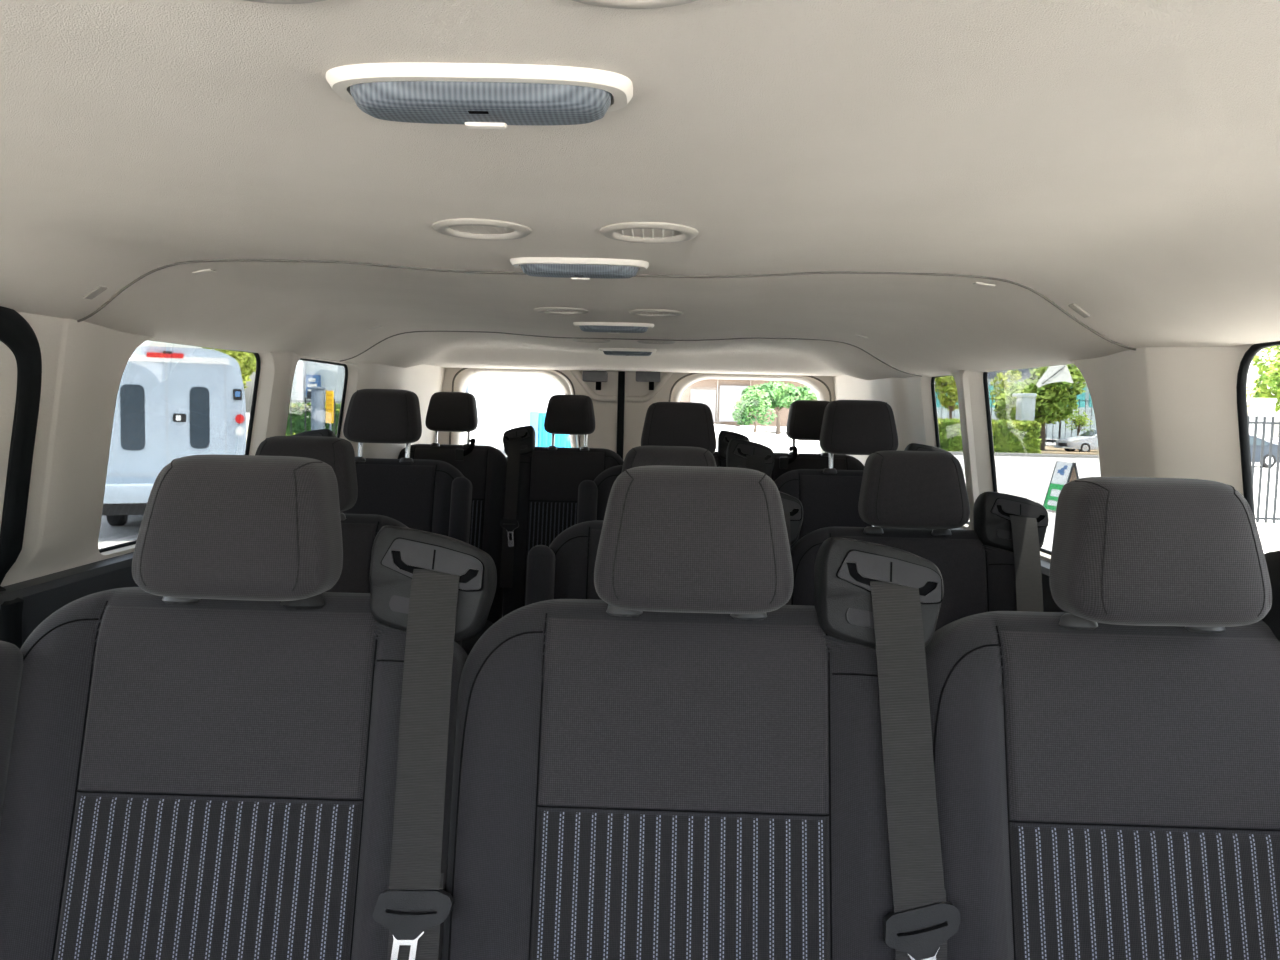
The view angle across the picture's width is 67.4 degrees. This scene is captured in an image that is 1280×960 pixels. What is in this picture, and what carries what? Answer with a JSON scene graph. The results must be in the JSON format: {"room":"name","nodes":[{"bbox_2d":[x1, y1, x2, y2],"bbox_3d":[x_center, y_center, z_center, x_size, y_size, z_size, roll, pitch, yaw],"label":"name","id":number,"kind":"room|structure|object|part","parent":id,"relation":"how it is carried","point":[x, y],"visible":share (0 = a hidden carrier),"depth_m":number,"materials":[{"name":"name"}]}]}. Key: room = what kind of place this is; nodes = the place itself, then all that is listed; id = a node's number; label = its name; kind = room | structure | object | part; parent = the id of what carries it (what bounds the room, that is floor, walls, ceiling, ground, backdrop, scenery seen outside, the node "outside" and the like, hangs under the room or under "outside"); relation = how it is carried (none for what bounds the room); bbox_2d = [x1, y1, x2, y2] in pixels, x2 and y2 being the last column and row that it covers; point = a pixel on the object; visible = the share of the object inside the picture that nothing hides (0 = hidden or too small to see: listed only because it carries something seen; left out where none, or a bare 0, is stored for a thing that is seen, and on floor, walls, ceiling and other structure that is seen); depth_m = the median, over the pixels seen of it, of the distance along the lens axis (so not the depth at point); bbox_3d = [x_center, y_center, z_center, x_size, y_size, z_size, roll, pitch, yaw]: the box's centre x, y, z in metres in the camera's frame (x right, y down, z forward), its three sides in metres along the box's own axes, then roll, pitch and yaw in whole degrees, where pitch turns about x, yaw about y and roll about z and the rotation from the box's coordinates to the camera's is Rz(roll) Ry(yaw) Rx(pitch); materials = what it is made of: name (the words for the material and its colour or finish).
{"room":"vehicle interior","nodes":[
{"label":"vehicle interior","id":0,"kind":"room"},
{"bbox_2d":[0,311,445,586],"bbox_3d":[-0.894,-0.056,1.275,0.165,0.475,5.010,1,4,1],"label":"wall","id":1,"kind":"structure","parent":0,"point":[84,364],"depth_m":1.53,"materials":[{"name":"beige plastic"}]},
{"bbox_2d":[0,306,41,648],"bbox_3d":[-0.917,0.453,1.018,0.100,1.347,0.823,1,4,1],"label":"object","id":2,"kind":"structure","parent":1,"relation":"attached to","point":[16,333],"depth_m":1.36,"materials":[{"name":"black rubber"}]},
{"bbox_2d":[0,552,138,644],"bbox_3d":[-0.963,0.644,1.327,0.121,0.958,5.010,1,4,1],"label":"trim","id":3,"kind":"structure","parent":1,"relation":"attached to","point":[42,596],"depth_m":1.52,"materials":[{"name":"grey plastic"}]},
{"bbox_2d":[98,340,259,552],"bbox_3d":[-0.927,-0.083,1.948,0.066,0.411,0.645,1,4,1],"label":"window","id":4,"kind":"structure","parent":1,"relation":"in","point":[174,401],"depth_m":1.87,"materials":[{"name":"clear glass"}]},
{"bbox_2d":[286,358,347,437],"bbox_3d":[-0.911,-0.133,2.634,0.066,0.411,0.526,1,4,1],"label":"window","id":5,"kind":"structure","parent":1,"relation":"in","point":[318,393],"depth_m":2.66,"materials":[{"name":"clear glass"}]},
{"bbox_2d":[438,368,617,451],"bbox_3d":[-0.454,0.227,3.787,0.735,1.420,0.120,1,4,1],"label":"door","id":6,"kind":"structure","parent":1,"relation":"in","point":[601,387],"depth_m":3.73,"materials":[{"name":"beige plastic"}]},
{"bbox_2d":[77,259,1135,349],"bbox_3d":[-0.059,-0.260,1.417,1.631,0.106,0.045,1,4,1],"label":"trim","id":7,"kind":"structure","parent":1,"relation":"attached to","point":[218,260],"depth_m":1.39,"materials":[{"name":"beige plastic"}]},
{"bbox_2d":[616,371,624,459],"bbox_3d":[-0.087,0.251,3.773,0.026,1.390,0.036,1,4,1],"label":"door frame","id":8,"kind":"structure","parent":1,"relation":"attached to","point":[621,374],"depth_m":3.72,"materials":[{"name":"black rubber"}]},
{"bbox_2d":[340,331,921,376],"bbox_3d":[-0.030,-0.354,2.663,1.631,0.097,0.045,1,4,1],"label":"trim","id":9,"kind":"structure","parent":1,"relation":"attached to","point":[413,331],"depth_m":2.64,"materials":[{"name":"beige plastic"}]},
{"bbox_2d":[0,0,1279,380],"bbox_3d":[-0.054,-0.297,1.599,1.700,0.155,4.330,1,4,1],"label":"ceiling","id":10,"kind":"structure","parent":0,"point":[1118,161],"depth_m":0.84,"materials":[{"name":"fabric"}]},
{"bbox_2d":[83,286,106,298],"bbox_3d":[-0.778,-0.268,1.370,0.026,0.020,0.020,1,4,1],"label":"hook cover","id":11,"kind":"object","parent":10,"relation":"attached to","point":[100,289],"visible":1,"depth_m":1.37,"materials":[{"name":"plastic"}]},
{"bbox_2d":[192,269,215,274],"bbox_3d":[-0.676,-0.324,1.488,0.030,0.010,0.020,1,4,1],"label":"cap","id":12,"kind":"object","parent":10,"relation":"attached to","point":[200,272],"visible":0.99,"depth_m":1.48,"materials":[{"name":"beige plastic"}]},
{"bbox_2d":[245,0,324,3],"bbox_3d":[-0.173,-0.232,0.413,0.108,0.011,0.108,1,4,1],"label":"ceiling vent","id":13,"kind":"object","parent":10,"relation":"in","point":[260,1],"visible":1,"depth_m":0.46,"materials":[{"name":"plastic"}]},
{"bbox_2d":[326,63,632,129],"bbox_3d":[-0.097,-0.233,0.587,0.185,0.026,0.074,1,4,1],"label":"recessed light","id":14,"kind":"object","parent":10,"relation":"in","point":[474,95],"visible":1,"depth_m":0.56,"materials":[{"name":"white plastic"}]},
{"bbox_2d":[465,122,506,129],"bbox_3d":[-0.097,-0.224,0.603,0.026,0.006,0.008,1,4,1],"label":"switch","id":15,"kind":"object","parent":14,"relation":"attached to","point":[470,125],"depth_m":0.60,"materials":[{"name":"white plastic"}]},
{"bbox_2d":[432,218,530,239],"bbox_3d":[-0.174,-0.278,1.057,0.108,0.011,0.108,1,4,1],"label":"ceiling vent","id":16,"kind":"object","parent":10,"relation":"in","point":[442,226],"visible":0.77,"depth_m":1.04,"materials":[{"name":"plastic"}]},
{"bbox_2d":[534,307,588,314],"bbox_3d":[-0.156,-0.340,1.915,0.108,0.011,0.108,1,4,1],"label":"ceiling vent","id":17,"kind":"object","parent":10,"relation":"in","point":[543,309],"visible":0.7,"depth_m":1.89,"materials":[{"name":"plastic"}]},
{"bbox_2d":[510,257,648,279],"bbox_3d":[-0.081,-0.283,1.285,0.185,0.026,0.074,1,4,1],"label":"recessed light","id":18,"kind":"object","parent":10,"relation":"in","point":[560,267],"visible":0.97,"depth_m":1.26,"materials":[{"name":"white plastic"}]},
{"bbox_3d":[-0.081,-0.290,1.285,0.185,0.012,0.074,1,4,1],"label":"frame","id":19,"kind":"part","parent":18,"relation":"part of","materials":[{"name":"white plastic"}]},
{"bbox_2d":[571,278,589,279],"bbox_3d":[-0.081,-0.274,1.301,0.026,0.006,0.008,1,4,1],"label":"switch","id":20,"kind":"object","parent":18,"relation":"attached to","point":[571,278],"depth_m":1.30,"materials":[{"name":"white plastic"}]},
{"bbox_2d":[572,339,609,342],"bbox_3d":[-0.138,-0.398,2.722,0.108,0.011,0.108,1,4,1],"label":"ceiling vent","id":21,"kind":"object","parent":10,"relation":"in","point":[575,340],"visible":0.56,"depth_m":2.70,"materials":[{"name":"plastic"}]},
{"bbox_2d":[573,322,653,333],"bbox_3d":[-0.060,-0.348,2.193,0.185,0.026,0.074,1,4,1],"label":"recessed light","id":22,"kind":"object","parent":10,"relation":"in","point":[610,327],"visible":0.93,"depth_m":2.17,"materials":[{"name":"white plastic"}]},
{"bbox_3d":[-0.060,-0.356,2.192,0.185,0.012,0.074,1,4,1],"label":"frame","id":23,"kind":"part","parent":22,"relation":"part of","materials":[{"name":"white plastic"}]},
{"bbox_2d":[599,348,655,356],"bbox_3d":[-0.040,-0.410,3.080,0.185,0.026,0.074,1,4,1],"label":"recessed light","id":24,"kind":"object","parent":10,"relation":"in","point":[626,352],"visible":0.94,"depth_m":3.06,"materials":[{"name":"white plastic"}]},
{"bbox_3d":[-0.040,-0.417,3.080,0.185,0.012,0.074,1,4,1],"label":"frame","id":25,"kind":"part","parent":24,"relation":"part of","materials":[{"name":"white plastic"}]},
{"bbox_2d":[572,0,697,8],"bbox_3d":[-0.005,-0.227,0.410,0.108,0.011,0.108,1,4,1],"label":"ceiling vent","id":26,"kind":"object","parent":10,"relation":"in","point":[619,4],"visible":1,"depth_m":0.45,"materials":[{"name":"plastic"}]},
{"bbox_2d":[600,222,697,242],"bbox_3d":[0.010,-0.274,1.053,0.108,0.011,0.108,1,4,1],"label":"ceiling vent","id":27,"kind":"object","parent":10,"relation":"in","point":[609,231],"visible":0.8,"depth_m":1.04,"materials":[{"name":"plastic"}]},
{"bbox_2d":[629,309,682,316],"bbox_3d":[0.032,-0.335,1.911,0.108,0.011,0.108,1,4,1],"label":"ceiling vent","id":28,"kind":"object","parent":10,"relation":"in","point":[640,312],"visible":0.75,"depth_m":1.89,"materials":[{"name":"plastic"}]},
{"bbox_2d":[637,340,674,343],"bbox_3d":[0.046,-0.393,2.719,0.108,0.011,0.108,1,4,1],"label":"ceiling vent","id":29,"kind":"object","parent":10,"relation":"in","point":[639,341],"visible":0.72,"depth_m":2.69,"materials":[{"name":"plastic"}]},
{"bbox_2d":[972,282,995,287],"bbox_3d":[0.516,-0.294,1.441,0.030,0.009,0.020,1,4,1],"label":"cap","id":30,"kind":"object","parent":10,"relation":"attached to","point":[975,283],"visible":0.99,"depth_m":1.43,"materials":[{"name":"beige plastic"}]},
{"bbox_2d":[1068,303,1090,317],"bbox_3d":[0.615,-0.238,1.343,0.026,0.020,0.020,1,4,1],"label":"hook cover","id":31,"kind":"object","parent":10,"relation":"attached to","point":[1073,306],"visible":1,"depth_m":1.34,"materials":[{"name":"plastic"}]},
{"bbox_2d":[832,345,1251,561],"bbox_3d":[0.759,-0.014,1.240,0.165,0.475,5.010,1,4,1],"label":"wall","id":32,"kind":"structure","parent":0,"point":[1160,412],"depth_m":1.43,"materials":[{"name":"beige plastic"}]},
{"bbox_2d":[623,371,834,460],"bbox_3d":[0.346,0.247,3.771,0.865,1.420,0.120,1,4,1],"label":"door","id":33,"kind":"structure","parent":32,"relation":"in","point":[642,389],"depth_m":3.72,"materials":[{"name":"beige plastic"}]},
{"bbox_2d":[931,375,969,524],"bbox_3d":[0.836,-0.085,2.541,0.066,0.411,0.338,1,4,1],"label":"window","id":34,"kind":"structure","parent":32,"relation":"in","point":[945,403],"depth_m":2.58,"materials":[{"name":"clear glass"}]},
{"bbox_2d":[953,527,1067,612],"bbox_3d":[0.795,0.689,1.290,0.121,0.958,5.010,1,4,1],"label":"trim","id":35,"kind":"structure","parent":32,"relation":"attached to","point":[1049,605],"depth_m":1.84,"materials":[{"name":"grey plastic"}]},
{"bbox_2d":[983,364,1100,554],"bbox_3d":[0.822,-0.042,1.950,0.066,0.411,0.643,1,4,1],"label":"window","id":36,"kind":"structure","parent":32,"relation":"in","point":[1041,423],"depth_m":1.97,"materials":[{"name":"clear glass"}]},
{"bbox_2d":[1236,341,1279,518],"bbox_3d":[0.795,0.050,0.751,0.066,0.400,1.068,1,4,1],"label":"window","id":37,"kind":"structure","parent":32,"relation":"in","point":[1241,390],"depth_m":1.26,"materials":[{"name":"clear glass"}]},
{"bbox_3d":[-0.100,1.185,1.191,1.860,0.060,5.400,1,4,1],"label":"floor","id":38,"kind":"structure","parent":0,"visible":0},
{"bbox_2d":[0,454,496,959],"bbox_3d":[-0.420,0.585,0.749,0.504,1.185,0.690,1,4,1],"label":"passenger seat","id":39,"kind":"object","parent":38,"relation":"on","point":[226,754],"visible":0.98,"depth_m":0.93,"materials":[{"name":"grey fabric"}]},
{"bbox_3d":[-0.637,0.284,0.912,0.048,0.260,0.072,1,-10,1],"label":"armrest","id":40,"kind":"part","parent":39,"relation":"part of","materials":[{"name":"black fabric"}]},
{"bbox_3d":[-0.419,0.516,0.905,0.285,0.406,0.109,1,4,1],"label":"striped panel","id":41,"kind":"part","parent":39,"relation":"part of","materials":[{"name":"black fabric"}]},
{"bbox_3d":[-0.410,0.220,0.967,0.285,0.176,0.067,1,4,1],"label":"panel","id":42,"kind":"part","parent":39,"relation":"part of","materials":[{"name":"black fabric"}]},
{"bbox_3d":[-0.416,0.447,0.955,0.458,0.653,0.258,1,4,1],"label":"backrest","id":43,"kind":"part","parent":39,"relation":"part of","materials":[{"name":"black fabric"}]},
{"bbox_3d":[-0.215,0.444,0.881,0.032,0.062,0.019,1,4,1],"label":"tongue blade","id":44,"kind":"part","parent":39,"relation":"part of","materials":[{"name":"silver metal"}]},
{"bbox_2d":[255,436,408,592],"bbox_3d":[-0.658,0.529,1.578,0.504,1.189,0.690,1,4,1],"label":"passenger seat","id":45,"kind":"object","parent":38,"relation":"on","point":[359,531],"visible":0.17,"depth_m":1.78,"materials":[{"name":"black fabric"}]},
{"bbox_3d":[-0.640,0.167,1.796,0.285,0.176,0.067,1,4,1],"label":"panel","id":46,"kind":"part","parent":45,"relation":"part of","materials":[{"name":"black fabric"}]},
{"bbox_3d":[-0.646,0.394,1.784,0.458,0.653,0.258,1,4,1],"label":"backrest","id":47,"kind":"part","parent":45,"relation":"part of","materials":[{"name":"black fabric"}]},
{"bbox_2d":[525,446,802,605],"bbox_3d":[0.035,0.548,1.564,0.504,1.187,0.690,1,4,1],"label":"passenger seat","id":48,"kind":"object","parent":38,"relation":"on","point":[564,569],"visible":0.12,"depth_m":1.76,"materials":[{"name":"black fabric"}]},
{"bbox_3d":[-0.182,0.248,1.727,0.048,0.260,0.072,1,-10,1],"label":"armrest","id":49,"kind":"part","parent":48,"relation":"part of","materials":[{"name":"black fabric"}]},
{"bbox_3d":[0.039,0.411,1.770,0.458,0.653,0.258,1,4,1],"label":"backrest","id":50,"kind":"part","parent":48,"relation":"part of","materials":[{"name":"black fabric"}]},
{"bbox_3d":[0.045,0.184,1.782,0.285,0.176,0.067,1,4,1],"label":"panel","id":51,"kind":"part","parent":48,"relation":"part of","materials":[{"name":"black fabric"}]},
{"bbox_2d":[441,465,959,959],"bbox_3d":[0.044,0.597,0.739,0.486,1.185,0.690,1,4,1],"label":"passenger seat","id":52,"kind":"object","parent":38,"relation":"on","point":[687,761],"visible":1,"depth_m":0.93,"materials":[{"name":"grey fabric"}]},
{"bbox_3d":[0.038,0.459,0.945,0.458,0.653,0.258,1,4,1],"label":"backrest","id":53,"kind":"part","parent":52,"relation":"part of","materials":[{"name":"black fabric"}]},
{"bbox_3d":[0.036,0.527,0.895,0.285,0.406,0.109,1,4,1],"label":"striped panel","id":54,"kind":"part","parent":52,"relation":"part of","materials":[{"name":"black fabric"}]},
{"bbox_3d":[0.044,0.232,0.957,0.285,0.176,0.067,1,4,1],"label":"panel","id":55,"kind":"part","parent":52,"relation":"part of","materials":[{"name":"black fabric"}]},
{"bbox_3d":[0.259,0.456,0.871,0.035,0.064,0.020,1,4,1],"label":"tongue blade","id":56,"kind":"part","parent":52,"relation":"part of","materials":[{"name":"silver metal"}]},
{"bbox_2d":[791,450,1048,630],"bbox_3d":[0.496,0.558,1.554,0.486,1.189,0.690,1,4,1],"label":"passenger seat","id":57,"kind":"object","parent":38,"relation":"on","point":[919,498],"visible":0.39,"depth_m":1.75,"materials":[{"name":"black fabric"}]},
{"bbox_3d":[0.490,0.422,1.760,0.458,0.653,0.258,1,4,1],"label":"backrest","id":58,"kind":"part","parent":57,"relation":"part of","materials":[{"name":"black fabric"}]},
{"bbox_3d":[0.496,0.195,1.772,0.285,0.176,0.067,1,4,1],"label":"panel","id":59,"kind":"part","parent":57,"relation":"part of","materials":[{"name":"grey plastic"}]},
{"bbox_2d":[925,477,1279,959],"bbox_3d":[0.501,0.608,0.729,0.486,1.185,0.690,1,4,1],"label":"passenger seat","id":60,"kind":"object","parent":38,"relation":"on","point":[1107,768],"visible":0.91,"depth_m":0.92,"materials":[{"name":"grey fabric"}]},
{"bbox_3d":[0.501,0.243,0.947,0.285,0.176,0.067,1,4,1],"label":"panel","id":61,"kind":"part","parent":60,"relation":"part of","materials":[{"name":"black fabric"}]},
{"bbox_3d":[0.492,0.539,0.886,0.285,0.406,0.109,1,4,1],"label":"striped panel","id":62,"kind":"part","parent":60,"relation":"part of","materials":[{"name":"black fabric"}]},
{"bbox_3d":[-0.058,1.008,2.962,1.700,0.080,1.720,1,4,1],"label":"floor","id":63,"kind":"structure","parent":38,"relation":"on","visible":0},
{"bbox_2d":[292,389,472,646],"bbox_3d":[-0.698,0.392,2.291,0.504,1.225,0.690,1,4,1],"label":"passenger seat","id":64,"kind":"object","parent":63,"relation":"on","point":[433,496],"visible":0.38,"depth_m":2.49,"materials":[{"name":"black fabric"}]},
{"bbox_3d":[-0.737,-0.102,2.535,0.012,0.100,0.012,1,-4,1],"label":"headrest post","id":65,"kind":"part","parent":64,"relation":"part of","materials":[{"name":"silver metal"}]},
{"bbox_3d":[-0.681,0.047,2.511,0.285,0.176,0.067,1,4,1],"label":"panel","id":66,"kind":"part","parent":64,"relation":"part of","materials":[{"name":"black fabric"}]},
{"bbox_3d":[-0.611,-0.099,2.533,0.012,0.100,0.012,1,-4,1],"label":"headrest post","id":67,"kind":"part","parent":64,"relation":"part of","materials":[{"name":"silver metal"}]},
{"bbox_3d":[-0.686,0.274,2.499,0.458,0.653,0.258,1,4,1],"label":"backrest","id":68,"kind":"part","parent":64,"relation":"part of","materials":[{"name":"black fabric"}]},
{"bbox_3d":[-0.460,0.122,2.446,0.048,0.260,0.072,1,-10,1],"label":"armrest","id":69,"kind":"part","parent":64,"relation":"part of","materials":[{"name":"black fabric"}]},
{"bbox_2d":[398,392,506,654],"bbox_3d":[-0.691,0.319,3.197,0.421,1.230,0.690,1,4,1],"label":"passenger seat","id":70,"kind":"object","parent":63,"relation":"on","point":[484,466],"visible":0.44,"depth_m":3.38,"materials":[{"name":"black fabric"}]},
{"bbox_3d":[-0.730,-0.173,3.442,0.011,0.100,0.012,1,-4,1],"label":"headrest post","id":71,"kind":"part","parent":70,"relation":"part of","materials":[{"name":"silver metal"}]},
{"bbox_3d":[-0.678,-0.024,3.415,0.262,0.176,0.062,1,4,1],"label":"panel","id":72,"kind":"part","parent":70,"relation":"part of","materials":[{"name":"black fabric"}]},
{"bbox_3d":[-0.684,0.203,3.405,0.421,0.653,0.258,1,4,1],"label":"backrest","id":73,"kind":"part","parent":70,"relation":"part of","materials":[{"name":"black fabric"}]},
{"bbox_3d":[-0.614,-0.170,3.439,0.011,0.100,0.012,1,-4,1],"label":"headrest post","id":74,"kind":"part","parent":70,"relation":"part of","materials":[{"name":"silver metal"}]},
{"bbox_3d":[-0.686,0.272,3.356,0.262,0.406,0.109,1,4,1],"label":"striped panel","id":75,"kind":"part","parent":70,"relation":"part of","materials":[{"name":"grey fabric"}]},
{"bbox_2d":[462,620,492,654],"bbox_3d":[-0.699,0.549,3.099,0.408,0.125,0.460,1,4,1],"label":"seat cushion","id":76,"kind":"object","parent":70,"relation":"on","point":[467,644],"depth_m":3.01,"materials":[{"name":"black fabric"}]},
{"bbox_2d":[500,394,623,616],"bbox_3d":[-0.284,0.329,3.189,0.447,1.230,0.690,1,4,1],"label":"passenger seat","id":77,"kind":"object","parent":63,"relation":"on","point":[542,483],"visible":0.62,"depth_m":3.38,"materials":[{"name":"black fabric"}]},
{"bbox_3d":[-0.451,0.201,3.331,0.031,0.062,0.019,1,4,1],"label":"tongue blade","id":78,"kind":"part","parent":77,"relation":"part of","materials":[{"name":"silver metal"}]},
{"bbox_3d":[-0.267,0.282,3.347,0.262,0.406,0.109,1,4,1],"label":"striped panel","id":79,"kind":"part","parent":77,"relation":"part of","materials":[{"name":"grey fabric"}]},
{"bbox_3d":[-0.310,-0.162,3.433,0.011,0.100,0.012,1,-4,1],"label":"headrest post","id":80,"kind":"part","parent":77,"relation":"part of","materials":[{"name":"silver metal"}]},
{"bbox_3d":[-0.258,-0.013,3.408,0.262,0.176,0.067,1,4,1],"label":"panel","id":81,"kind":"part","parent":77,"relation":"part of","materials":[{"name":"black fabric"}]},
{"bbox_3d":[-0.194,-0.159,3.430,0.011,0.100,0.012,1,-4,1],"label":"headrest post","id":82,"kind":"part","parent":77,"relation":"part of","materials":[{"name":"silver metal"}]},
{"bbox_2d":[577,402,773,523],"bbox_3d":[0.082,0.419,2.276,0.504,1.209,0.690,1,4,1],"label":"passenger seat","id":83,"kind":"object","parent":63,"relation":"on","point":[690,424],"visible":0.16,"depth_m":2.46,"materials":[{"name":"black fabric"}]},
{"bbox_3d":[-0.136,0.130,2.439,0.048,0.260,0.072,1,-10,1],"label":"armrest","id":84,"kind":"part","parent":83,"relation":"part of","materials":[{"name":"black fabric"}]},
{"bbox_3d":[0.085,0.293,2.483,0.458,0.653,0.258,1,4,1],"label":"backrest","id":85,"kind":"part","parent":83,"relation":"part of","materials":[{"name":"black fabric"}]},
{"bbox_2d":[713,430,749,466],"bbox_3d":[0.151,0.351,3.181,0.447,1.208,0.690,1,4,1],"label":"passenger seat","id":86,"kind":"object","parent":63,"relation":"on","point":[724,437],"visible":0.02,"depth_m":3.40,"materials":[{"name":"black fabric"}]},
{"bbox_3d":[0.152,-0.003,3.400,0.262,0.176,0.067,1,4,1],"label":"panel","id":87,"kind":"part","parent":86,"relation":"part of","materials":[{"name":"grey plastic"}]},
{"bbox_3d":[0.146,0.224,3.388,0.421,0.653,0.258,1,4,1],"label":"backrest","id":88,"kind":"part","parent":86,"relation":"part of","materials":[{"name":"black fabric"}]},
{"bbox_2d":[770,400,863,480],"bbox_3d":[0.585,0.351,3.171,0.421,1.230,0.690,1,4,1],"label":"passenger seat","id":89,"kind":"object","parent":63,"relation":"on","point":[805,417],"visible":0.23,"depth_m":3.37,"materials":[{"name":"black fabric"}]},
{"bbox_3d":[0.599,0.008,3.388,0.262,0.176,0.062,1,4,1],"label":"panel","id":90,"kind":"part","parent":89,"relation":"part of","materials":[{"name":"black fabric"}]},
{"bbox_3d":[0.593,0.235,3.378,0.421,0.653,0.258,1,4,1],"label":"backrest","id":91,"kind":"part","parent":89,"relation":"part of","materials":[{"name":"black fabric"}]},
{"bbox_2d":[774,400,950,547],"bbox_3d":[0.556,0.423,2.265,0.486,1.225,0.690,1,4,1],"label":"passenger seat","id":92,"kind":"object","parent":63,"relation":"on","point":[829,497],"visible":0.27,"depth_m":2.47,"materials":[{"name":"black fabric"}]},
{"bbox_3d":[0.550,0.305,2.473,0.458,0.653,0.258,1,4,1],"label":"backrest","id":93,"kind":"part","parent":92,"relation":"part of","materials":[{"name":"black fabric"}]},
{"bbox_3d":[0.499,-0.071,2.509,0.012,0.100,0.012,1,-4,1],"label":"headrest post","id":94,"kind":"part","parent":92,"relation":"part of","materials":[{"name":"silver metal"}]},
{"bbox_3d":[0.556,0.078,2.485,0.285,0.176,0.067,1,4,1],"label":"panel","id":95,"kind":"part","parent":92,"relation":"part of","materials":[{"name":"black fabric"}]},
{"label":"outside","id":96,"kind":"structure","parent":0,"visible":0},
{"bbox_2d":[463,424,1279,552],"bbox_3d":[10.997,-2.687,49.697,200.000,2.478,220.000,1,4,1],"label":"ground","id":97,"kind":"structure","parent":96,"point":[1269,532],"depth_m":48.69,"materials":[{"name":"concrete"}]},
{"bbox_2d":[466,373,567,426],"bbox_3d":[-5.416,-4.097,39.843,7.535,3.643,12.200,1,4,1],"label":"building","id":98,"kind":"structure","parent":97,"relation":"on","point":[502,400],"depth_m":33.99,"materials":[{"name":"white"}]},
{"bbox_2d":[529,411,576,446],"bbox_3d":[-1.298,-0.295,17.132,1.072,1.834,2.250,1,4,1],"label":"storage container","id":99,"kind":"object","parent":97,"relation":"on","point":[536,418],"visible":0.12,"depth_m":16.00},
{"bbox_3d":[-1.783,-0.232,16.095,0.150,1.834,0.150,1,4,1],"label":"post","id":100,"kind":"part","parent":99,"relation":"part of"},
{"bbox_2d":[680,379,815,426],"bbox_3d":[11.074,-7.850,92.346,16.914,5.169,11.000,1,4,1],"label":"building","id":101,"kind":"structure","parent":97,"relation":"on","point":[720,395],"depth_m":87.37,"materials":[{"name":"concrete"}]},
{"bbox_3d":[5.734,-6.767,87.532,2.281,2.911,0.400,1,4,1],"label":"garage door","id":102,"kind":"part","parent":101,"relation":"part of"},
{"bbox_3d":[8.546,-6.942,87.455,2.622,3.279,0.400,1,4,1],"label":"garage door","id":103,"kind":"part","parent":101,"relation":"part of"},
{"bbox_2d":[732,389,776,432],"bbox_3d":[8.851,-5.295,73.825,3.613,3.467,2.639,1,4,1],"label":"tree","id":104,"kind":"object","parent":97,"relation":"on","point":[751,401],"visible":1,"depth_m":73.47,"materials":[{"name":"green plant"}]},
{"bbox_2d":[741,381,816,434],"bbox_3d":[11.821,-5.933,79.753,6.759,4.571,6.420,1,4,1],"label":"tree","id":105,"kind":"object","parent":97,"relation":"on","point":[782,395],"visible":0.74,"depth_m":78.78,"materials":[{"name":"green plant"}]},
{"bbox_3d":[11.846,-7.000,79.676,6.759,2.431,6.420,1,4,1],"label":"crown","id":106,"kind":"part","parent":105,"relation":"part of","materials":[{"name":"green plant"}]},
{"bbox_2d":[1247,398,1276,441],"bbox_3d":[30.076,-2.814,46.693,0.982,2.300,1.100,1,4,1],"label":"building","id":107,"kind":"structure","parent":97,"relation":"on","point":[1260,407],"depth_m":46.27,"materials":[{"name":"white"}]},
{"bbox_2d":[1249,435,1277,467],"bbox_3d":[26.575,-1.353,43.420,4.920,1.453,1.836,1,4,-2],"label":"car","id":108,"kind":"object","parent":97,"relation":"on","point":[1251,437],"visible":0.12,"depth_m":42.57,"materials":[{"name":"silver metal"}]},
{"bbox_2d":[1248,416,1279,522],"bbox_3d":[12.679,-0.144,17.750,3.350,2.100,0.088,1,4,1],"label":"metal gate","id":109,"kind":"object","parent":97,"relation":"on","point":[1257,518],"visible":0.47,"depth_m":17.75,"materials":[{"name":"white metal"}]},
{"bbox_3d":[12.700,-1.022,17.687,3.261,0.040,0.054,1,4,1],"label":"rail","id":110,"kind":"part","parent":109,"relation":"part of","materials":[{"name":"grey metal"}]},
{"bbox_3d":[12.658,0.743,17.814,3.261,0.040,0.054,1,4,1],"label":"rail","id":111,"kind":"part","parent":109,"relation":"part of","materials":[{"name":"white metal"}]},
{"bbox_2d":[1251,345,1279,411],"bbox_3d":[33.231,-4.485,48.995,3.672,7.429,3.562,1,4,1],"label":"tree","id":112,"kind":"object","parent":97,"relation":"on","point":[1271,377],"visible":0.81,"depth_m":49.11,"materials":[{"name":"green plant"}]},
{"bbox_3d":[38.730,-1.571,59.922,50.775,0.120,14.500,1,4,1],"label":"verge","id":113,"kind":"object","parent":97,"relation":"on","visible":0},
{"bbox_2d":[1246,377,1271,412],"bbox_3d":[34.201,-3.585,53.132,1.952,5.078,1.720,1,4,1],"label":"tree","id":114,"kind":"object","parent":113,"relation":"on","point":[1251,379],"visible":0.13,"depth_m":52.88,"materials":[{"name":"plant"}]}
]}

